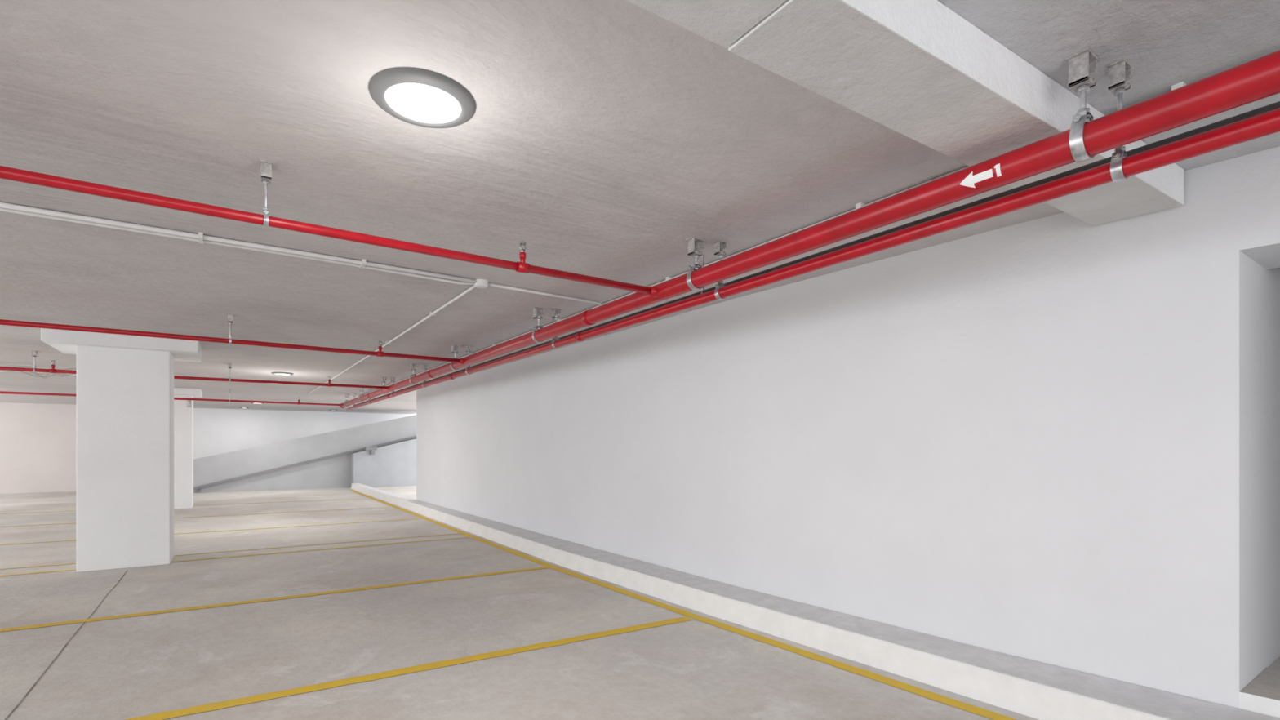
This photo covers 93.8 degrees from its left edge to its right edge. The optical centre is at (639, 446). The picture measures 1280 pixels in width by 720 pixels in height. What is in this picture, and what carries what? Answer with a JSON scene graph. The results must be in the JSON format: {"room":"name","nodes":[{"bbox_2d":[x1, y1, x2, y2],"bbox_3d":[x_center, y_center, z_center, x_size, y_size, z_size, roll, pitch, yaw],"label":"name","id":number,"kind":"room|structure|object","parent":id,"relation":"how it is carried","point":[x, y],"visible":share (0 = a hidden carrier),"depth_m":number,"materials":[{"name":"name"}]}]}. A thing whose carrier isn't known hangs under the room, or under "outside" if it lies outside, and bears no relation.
{"room":"parking garage","nodes":[
{"label":"parking garage","id":0,"kind":"room"},
{"bbox_2d":[0,402,414,493],"bbox_3d":[-14.080,0.056,21.105,18.900,2.688,0.504,0,0,-35],"label":"wall","id":1,"kind":"structure","parent":0,"point":[38,441],"depth_m":18.50,"materials":[{"name":"beige paint"}]},
{"bbox_2d":[0,485,1039,719],"bbox_3d":[-4.985,1.484,7.871,18.900,0.168,32.620,0,0,-35],"label":"floor","id":2,"kind":"structure","parent":0,"point":[125,668],"depth_m":4.40,"materials":[{"name":"concrete"}]},
{"bbox_2d":[4,570,127,719],"bbox_3d":[-2.795,1.398,2.411,0.025,0.001,10.500,0,0,-34],"label":"expansion joint","id":3,"kind":"object","parent":2,"relation":"on","point":[63,648],"visible":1,"depth_m":3.93,"materials":[{"name":"grey concrete"}]},
{"bbox_2d":[40,328,201,572],"bbox_3d":[-6.123,0.056,7.191,1.350,2.688,1.092,0,0,-35],"label":"concrete column","id":4,"kind":"structure","parent":2,"relation":"on","point":[125,383],"depth_m":6.86,"materials":[{"name":"white paint"}]},
{"bbox_2d":[173,387,202,509],"bbox_3d":[-10.648,0.056,13.492,1.232,2.688,0.980,0,0,-35],"label":"concrete column","id":5,"kind":"structure","parent":2,"relation":"on","point":[183,415],"depth_m":13.37,"materials":[{"name":"white paint"}]},
{"bbox_2d":[186,395,191,407],"bbox_3d":[-10.092,-1.015,13.386,0.070,0.294,0.105,0,0,-35],"label":"junction box","id":6,"kind":"object","parent":5,"relation":"attached to","point":[188,402],"visible":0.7,"depth_m":13.35,"materials":[{"name":"metal"}]},
{"bbox_2d":[193,414,416,493],"bbox_3d":[-11.297,0.077,20.614,7.392,2.646,3.430,0,0,-35],"label":"ramp","id":7,"kind":"object","parent":2,"relation":"on","point":[383,454],"visible":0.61,"depth_m":19.82,"materials":[{"name":"grey paint"}]},
{"bbox_2d":[0,490,1016,719],"bbox_3d":[-7.040,1.397,6.882,10.758,0.001,22.123,0,0,-35],"label":"parking lines","id":8,"kind":"object","parent":2,"relation":"on","point":[217,705],"visible":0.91,"depth_m":4.36,"materials":[{"name":"yellow paint"}]},
{"bbox_2d":[351,483,1279,719],"bbox_3d":[-2.015,1.308,9.138,0.768,0.183,25.776,0,0,-36],"label":"curb","id":9,"kind":"object","parent":2,"relation":"on","point":[1040,691],"visible":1,"depth_m":3.82,"materials":[{"name":"white paint"}]},
{"bbox_2d":[0,0,1279,413],"bbox_3d":[-6.254,-1.456,6.999,15.820,0.336,32.620,0,0,-35],"label":"ceiling","id":10,"kind":"structure","parent":0,"point":[602,137],"depth_m":2.63,"materials":[{"name":"grey paint"}]},
{"bbox_2d":[31,351,37,372],"bbox_3d":[-8.211,-1.146,8.117,0.047,0.285,0.085,0,0,-35],"label":"hanger","id":11,"kind":"object","parent":10,"relation":"hanging from","point":[33,353],"visible":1,"depth_m":8.10,"materials":[{"name":"metal"}]},
{"bbox_2d":[227,363,231,382],"bbox_3d":[-6.401,-1.146,9.338,0.047,0.285,0.085,0,0,-35],"label":"hanger","id":12,"kind":"object","parent":10,"relation":"hanging from","point":[229,364],"visible":1,"depth_m":9.32,"materials":[{"name":"metal"}]},
{"bbox_2d":[227,314,233,344],"bbox_3d":[-4.029,-1.146,5.888,0.047,0.285,0.085,0,0,-35],"label":"hanger","id":13,"kind":"object","parent":10,"relation":"hanging from","point":[230,317],"visible":1,"depth_m":5.87,"materials":[{"name":"metal"}]},
{"bbox_2d":[0,319,462,364],"bbox_3d":[-6.230,-1.084,4.370,10.081,0.188,0.127,0,0,-35],"label":"pipe","id":14,"kind":"object","parent":13,"relation":"hanging from","point":[2,322],"visible":0.9,"depth_m":5.79,"materials":[{"name":"red metal"}]},
{"bbox_2d":[259,160,272,227],"bbox_3d":[-1.712,-1.146,2.738,0.047,0.285,0.085,0,0,-35],"label":"hanger","id":15,"kind":"object","parent":10,"relation":"hanging from","point":[265,166],"visible":0.98,"depth_m":2.72,"materials":[{"name":"metal"}]},
{"bbox_2d":[0,165,657,297],"bbox_3d":[-4.026,-1.084,1.161,10.080,0.188,0.092,0,0,-35],"label":"pipe","id":16,"kind":"object","parent":15,"relation":"hanging from","point":[6,172],"visible":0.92,"depth_m":2.79,"materials":[{"name":"red metal"}]},
{"bbox_2d":[271,372,293,375],"bbox_3d":[-6.304,-1.275,10.549,0.336,0.027,0.336,0,0,-34],"label":"recessed light","id":17,"kind":"object","parent":10,"relation":"in","point":[274,373],"depth_m":10.49,"materials":[{"name":"white plastic"}]},
{"bbox_2d":[0,202,601,394],"bbox_3d":[-7.705,-1.264,7.441,9.730,0.049,12.047,0,0,-35],"label":"conduit","id":18,"kind":"object","parent":10,"relation":"attached to","point":[8,207],"visible":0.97,"depth_m":3.87,"materials":[{"name":"white plastic"}]},
{"bbox_2d":[344,393,349,406],"bbox_3d":[-7.152,-1.128,14.620,0.127,0.320,0.063,0,0,-35],"label":"hanger","id":19,"kind":"object","parent":10,"relation":"hanging from","point":[346,397],"visible":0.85,"depth_m":14.61,"materials":[{"name":"metal"}]},
{"bbox_2d":[358,387,364,401],"bbox_3d":[-6.042,-1.128,13.005,0.127,0.320,0.063,0,0,-35],"label":"hanger","id":20,"kind":"object","parent":10,"relation":"hanging from","point":[362,390],"visible":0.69,"depth_m":12.99,"materials":[{"name":"metal"}]},
{"bbox_2d":[379,377,386,394],"bbox_3d":[-4.789,-1.128,11.182,0.127,0.320,0.063,0,0,-35],"label":"hanger","id":21,"kind":"object","parent":10,"relation":"hanging from","point":[384,380],"visible":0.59,"depth_m":11.18,"materials":[{"name":"metal"}]},
{"bbox_2d":[390,377,395,397],"bbox_3d":[-4.630,-1.103,11.223,0.095,0.371,0.052,0,0,-35],"label":"hanger","id":22,"kind":"object","parent":10,"relation":"hanging from","point":[393,381],"visible":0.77,"depth_m":11.21,"materials":[{"name":"metal"}]},
{"bbox_2d":[409,363,417,384],"bbox_3d":[-3.536,-1.128,9.359,0.127,0.320,0.063,0,0,-35],"label":"hanger","id":23,"kind":"object","parent":10,"relation":"hanging from","point":[414,369],"visible":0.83,"depth_m":9.34,"materials":[{"name":"metal"}]},
{"bbox_2d":[368,67,475,128],"bbox_3d":[-0.802,-1.275,2.220,0.370,0.027,0.370,0,0,-34],"label":"recessed light","id":24,"kind":"object","parent":10,"relation":"in","point":[420,97],"depth_m":2.18,"materials":[{"name":"white plastic"}]},
{"bbox_2d":[422,364,428,387],"bbox_3d":[-3.377,-1.103,9.400,0.095,0.371,0.052,0,0,-35],"label":"hanger","id":25,"kind":"object","parent":10,"relation":"hanging from","point":[424,368],"visible":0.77,"depth_m":9.39,"materials":[{"name":"metal"}]},
{"bbox_2d":[449,344,460,370],"bbox_3d":[-2.354,-1.128,7.640,0.127,0.320,0.063,0,0,-35],"label":"hanger","id":26,"kind":"object","parent":10,"relation":"hanging from","point":[455,352],"visible":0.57,"depth_m":7.63,"materials":[{"name":"metal"}]},
{"bbox_2d":[340,49,1279,408],"bbox_3d":[-1.187,-1.058,6.005,0.210,0.182,22.443,0,0,-35],"label":"pipe","id":27,"kind":"object","parent":26,"relation":"hanging from","point":[1259,78],"visible":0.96,"depth_m":2.34,"materials":[{"name":"red metal"}]},
{"bbox_2d":[464,345,472,374],"bbox_3d":[-2.196,-1.103,7.681,0.095,0.371,0.052,0,0,-35],"label":"hanger","id":28,"kind":"object","parent":10,"relation":"hanging from","point":[468,351],"visible":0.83,"depth_m":7.67,"materials":[{"name":"metal"}]},
{"bbox_2d":[531,306,546,342],"bbox_3d":[-0.945,-1.128,5.590,0.127,0.320,0.063,0,0,-35],"label":"hanger","id":29,"kind":"object","parent":10,"relation":"hanging from","point":[535,316],"visible":0.85,"depth_m":5.57,"materials":[{"name":"metal"}]},
{"bbox_2d":[551,307,562,348],"bbox_3d":[-0.787,-1.103,5.631,0.095,0.371,0.052,0,0,-35],"label":"hanger","id":30,"kind":"object","parent":10,"relation":"hanging from","point":[556,317],"visible":0.85,"depth_m":5.62,"materials":[{"name":"metal"}]},
{"bbox_2d":[346,107,1279,410],"bbox_3d":[-1.129,-0.984,6.189,0.163,0.128,22.681,0,0,-35],"label":"pipe","id":31,"kind":"object","parent":30,"relation":"hanging from","point":[1266,123],"visible":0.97,"depth_m":2.51,"materials":[{"name":"red metal"}]},
{"bbox_2d":[360,165,968,396],"bbox_3d":[-2.801,-1.267,8.989,0.090,0.042,15.330,0,0,-35],"label":"conduit","id":32,"kind":"object","parent":10,"relation":"attached to","point":[860,205],"visible":0.26,"depth_m":4.11,"materials":[{"name":"white plastic"}]},
{"bbox_2d":[685,236,706,290],"bbox_3d":[0.350,-1.132,3.735,0.127,0.312,0.063,0,0,-35],"label":"hanger","id":33,"kind":"object","parent":10,"relation":"hanging from","point":[695,244],"visible":0.84,"depth_m":3.72,"materials":[{"name":"metal"}]},
{"bbox_2d":[712,239,728,300],"bbox_3d":[0.511,-1.106,3.777,0.095,0.364,0.052,0,0,-35],"label":"hanger","id":34,"kind":"object","parent":10,"relation":"hanging from","point":[720,246],"visible":0.8,"depth_m":3.76,"materials":[{"name":"metal"}]},
{"bbox_2d":[355,101,1279,404],"bbox_3d":[-0.857,-1.175,5.951,0.138,0.339,21.981,0,0,-35],"label":"conduit pipe","id":35,"kind":"object","parent":10,"relation":"attached to","point":[1275,105],"visible":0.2,"depth_m":2.59,"materials":[{"name":"metal"}]},
{"bbox_2d":[626,0,1183,226],"bbox_3d":[-2.865,-1.256,-0.490,12.922,0.175,0.643,0,0,-34],"label":"ceiling beam","id":36,"kind":"structure","parent":10,"relation":"attached to","point":[918,69],"depth_m":1.93,"materials":[{"name":"white concrete"}]},
{"bbox_2d":[1066,48,1100,162],"bbox_3d":[1.538,-1.168,2.076,0.127,0.351,0.063,0,0,-35],"label":"hanger","id":37,"kind":"object","parent":10,"relation":"hanging from","point":[1082,64],"visible":0.87,"depth_m":2.06,"materials":[{"name":"metal"}]},
{"bbox_2d":[1106,57,1133,182],"bbox_3d":[1.700,-1.142,2.120,0.095,0.404,0.052,0,0,-35],"label":"hanger","id":38,"kind":"object","parent":10,"relation":"hanging from","point":[1120,71],"visible":0.89,"depth_m":2.11,"materials":[{"name":"metal"}]},
{"bbox_2d":[1171,81,1186,90],"bbox_3d":[3.748,-1.302,-0.252,0.101,0.084,6.538,0,0,-35],"label":"conduit","id":39,"kind":"object","parent":10,"relation":"attached to","point":[1182,83],"visible":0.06,"depth_m":2.22,"materials":[{"name":"white plastic"}]},
{"bbox_2d":[416,146,1279,718],"bbox_3d":[1.300,0.028,5.221,0.763,2.744,21.169,0,0,-36],"label":"wall","id":40,"kind":"structure","parent":0,"point":[1043,440],"depth_m":3.70,"materials":[{"name":"white paint"}]},
{"bbox_2d":[1266,267,1279,670],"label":"door","id":41,"kind":"structure","parent":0,"point":[1273,275],"depth_m":3.17,"materials":[{"name":"white paint"}]},
{"bbox_3d":[-10.346,-1.146,6.649,0.047,0.285,0.085,0,0,-34],"label":"hanger","id":42,"kind":"object","parent":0,"visible":0},
{"bbox_2d":[0,360,389,390],"bbox_3d":[-8.606,-1.084,7.826,10.081,0.188,0.118,0,0,-34],"label":"pipe","id":43,"kind":"object","parent":42,"relation":"hanging from","point":[52,370],"visible":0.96,"depth_m":9.34,"materials":[{"name":"red metal"}]},
{"bbox_2d":[0,364,76,377],"bbox_3d":[-10.043,-1.208,9.504,2.562,0.157,1.342,0,0,-25],"label":"hanging cables","id":44,"kind":"object","parent":43,"relation":"hanging from","point":[47,373],"visible":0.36,"depth_m":9.64,"materials":[{"name":"white plastic"}]},
{"bbox_3d":[-11.106,-1.146,12.328,0.047,0.285,0.085,0,0,-34],"label":"hanger","id":45,"kind":"object","parent":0,"visible":0},
{"bbox_2d":[0,391,342,406],"bbox_3d":[-11.528,-1.084,12.080,10.084,0.188,0.205,0,0,-36],"label":"pipe","id":46,"kind":"object","parent":45,"relation":"hanging from","point":[1,392],"visible":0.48,"depth_m":13.39,"materials":[{"name":"red metal"}]}
]}

